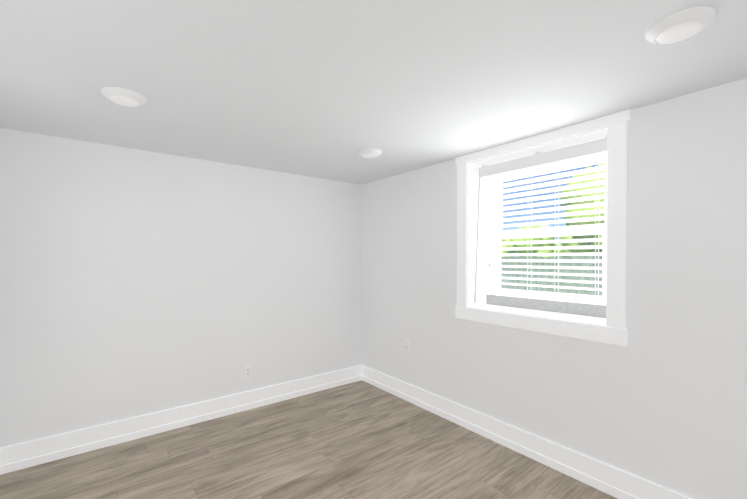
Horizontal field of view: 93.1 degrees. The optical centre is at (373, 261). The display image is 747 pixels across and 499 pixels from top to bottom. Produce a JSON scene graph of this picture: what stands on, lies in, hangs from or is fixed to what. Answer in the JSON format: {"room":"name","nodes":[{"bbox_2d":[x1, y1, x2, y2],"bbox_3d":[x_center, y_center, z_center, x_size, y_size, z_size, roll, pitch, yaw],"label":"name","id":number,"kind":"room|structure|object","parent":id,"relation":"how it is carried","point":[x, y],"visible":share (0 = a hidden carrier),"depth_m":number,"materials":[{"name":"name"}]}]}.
{"room":"empty room","nodes":[
{"label":"empty room","id":0,"kind":"room"},
{"bbox_2d":[0,128,361,447],"bbox_3d":[-1.218,0.239,3.215,3.360,2.200,0.100,-1,1,-38],"label":"wall","id":1,"kind":"structure","parent":0,"point":[135,282],"depth_m":2.77,"materials":[{"name":"white paint"}]},
{"bbox_2d":[0,365,361,474],"bbox_3d":[-1.276,1.258,3.106,2.920,0.165,0.020,-1,1,-38],"label":"baseboard","id":2,"kind":"structure","parent":1,"relation":"attached to","point":[19,456],"depth_m":2.77,"materials":[{"name":"paint"}]},
{"bbox_2d":[244,365,251,378],"bbox_3d":[-1.139,0.999,3.217,0.070,0.115,0.008,-1,1,-38],"label":"outlet","id":3,"kind":"object","parent":1,"relation":"attached to","point":[248,371],"visible":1,"depth_m":3.21,"materials":[{"name":"white plastic"}]},
{"bbox_2d":[0,380,616,498],"bbox_3d":[0.329,1.401,1.241,3.360,0.080,5.137,-1,1,-38],"label":"floor","id":4,"kind":"structure","parent":0,"point":[360,439],"depth_m":2.37,"materials":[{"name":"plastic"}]},
{"bbox_2d":[0,0,746,184],"bbox_3d":[0.329,-0.889,1.215,3.360,0.100,5.137,-1,1,-38],"label":"ceiling","id":5,"kind":"structure","parent":0,"point":[327,89],"depth_m":1.57,"materials":[{"name":"white paint"}]},
{"bbox_2d":[101,87,146,106],"bbox_3d":[-1.265,-0.827,1.799,0.190,0.037,0.190,-1,1,-38],"label":"recessed light","id":6,"kind":"object","parent":5,"relation":"in","point":[123,96],"visible":1,"depth_m":1.76,"materials":[{"name":"white plastic"}]},
{"bbox_2d":[358,148,381,157],"bbox_3d":[-0.027,-0.838,2.757,0.190,0.037,0.190,-1,1,-38],"label":"recessed light","id":7,"kind":"object","parent":5,"relation":"in","point":[369,153],"visible":1,"depth_m":2.71,"materials":[{"name":"white plastic"}]},
{"bbox_2d":[645,6,715,44],"bbox_3d":[1.082,-0.821,1.256,0.190,0.037,0.190,-1,1,-38],"label":"recessed light","id":8,"kind":"object","parent":5,"relation":"in","point":[680,26],"visible":1,"depth_m":1.22,"materials":[{"name":"white plastic"}]},
{"bbox_2d":[362,78,746,498],"bbox_3d":[1.520,0.251,2.155,0.340,2.200,4.937,-1,1,-38],"label":"wall","id":9,"kind":"structure","parent":0,"point":[660,398],"depth_m":1.95,"materials":[{"name":"white paint"}]},
{"bbox_2d":[404,339,408,351],"bbox_3d":[0.320,0.807,3.421,0.008,0.115,0.070,-1,1,-38],"label":"outlet","id":10,"kind":"object","parent":9,"relation":"attached to","point":[406,344],"visible":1,"depth_m":3.42,"materials":[{"name":"white plastic"}]},
{"bbox_2d":[362,365,691,498],"bbox_3d":[1.383,1.270,2.051,0.020,0.165,4.923,-1,1,-38],"label":"baseboard","id":11,"kind":"structure","parent":9,"relation":"attached to","point":[617,483],"depth_m":2.42,"materials":[{"name":"paint"}]},
{"bbox_2d":[467,127,607,325],"bbox_3d":[1.163,-0.211,2.539,0.255,1.165,1.000,-1,1,-38],"label":"window frame","id":12,"kind":"structure","parent":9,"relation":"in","point":[473,167],"depth_m":2.85,"materials":[{"name":"white wood"}]},
{"bbox_2d":[474,135,606,305],"bbox_3d":[1.160,-0.224,2.527,0.124,1.121,0.966,-1,1,-38],"label":"window blind","id":13,"kind":"object","parent":12,"relation":"attached to","point":[575,153],"visible":0.98,"depth_m":2.48,"materials":[{"name":"white plastic"}]},
{"bbox_2d":[455,109,629,346],"bbox_3d":[1.054,-0.192,2.454,0.022,1.322,1.210,-1,1,-38],"label":"window trim","id":14,"kind":"structure","parent":9,"relation":"in","point":[613,331],"depth_m":2.10,"materials":[{"name":"paint"}]},
{"bbox_2d":[486,155,606,317],"bbox_3d":[1.292,-0.212,2.639,0.070,1.165,1.000,-1,1,-38],"label":"window unit","id":15,"kind":"structure","parent":9,"relation":"in","point":[591,310],"depth_m":2.64,"materials":[{"name":"white plastic"}]},
{"label":"outside","id":16,"kind":"structure","parent":0,"visible":0},
{"bbox_2d":[524,277,601,295],"bbox_3d":[12.662,1.637,12.278,29.660,0.200,32.000,-1,1,-38],"label":"ground","id":17,"kind":"structure","parent":16,"point":[570,285],"depth_m":20.09,"materials":[{"name":"green plant"}]},
{"bbox_2d":[502,239,516,256],"bbox_3d":[8.985,-0.480,26.689,3.177,3.707,3.379,-1,1,-38],"label":"tree","id":18,"kind":"object","parent":17,"relation":"on","point":[505,246],"depth_m":25.78,"materials":[{"name":"green plant"}]},
{"bbox_2d":[511,225,560,270],"bbox_3d":[9.956,-0.428,21.770,3.989,3.715,2.748,-1,1,-38],"label":"tree","id":19,"kind":"object","parent":17,"relation":"on","point":[534,245],"depth_m":20.62,"materials":[{"name":"green plant"}]},
{"bbox_2d":[502,256,601,294],"bbox_3d":[4.508,0.736,6.609,0.120,1.730,23.088,-1,1,-38],"label":"fence","id":20,"kind":"object","parent":17,"relation":"on","point":[588,285],"depth_m":7.46,"materials":[{"name":"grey wood"}]},
{"bbox_2d":[555,244,601,276],"bbox_3d":[9.490,-0.117,15.848,2.590,3.226,2.486,-1,1,-38],"label":"tree","id":21,"kind":"object","parent":17,"relation":"on","point":[562,251],"depth_m":15.67,"materials":[{"name":"green plant"}]},
{"bbox_2d":[559,163,604,256],"bbox_3d":[6.829,-0.724,10.436,2.846,4.563,2.422,-1,1,-38],"label":"tree","id":22,"kind":"object","parent":17,"relation":"on","point":[582,223],"depth_m":9.91,"materials":[{"name":"green plant"}]}
]}

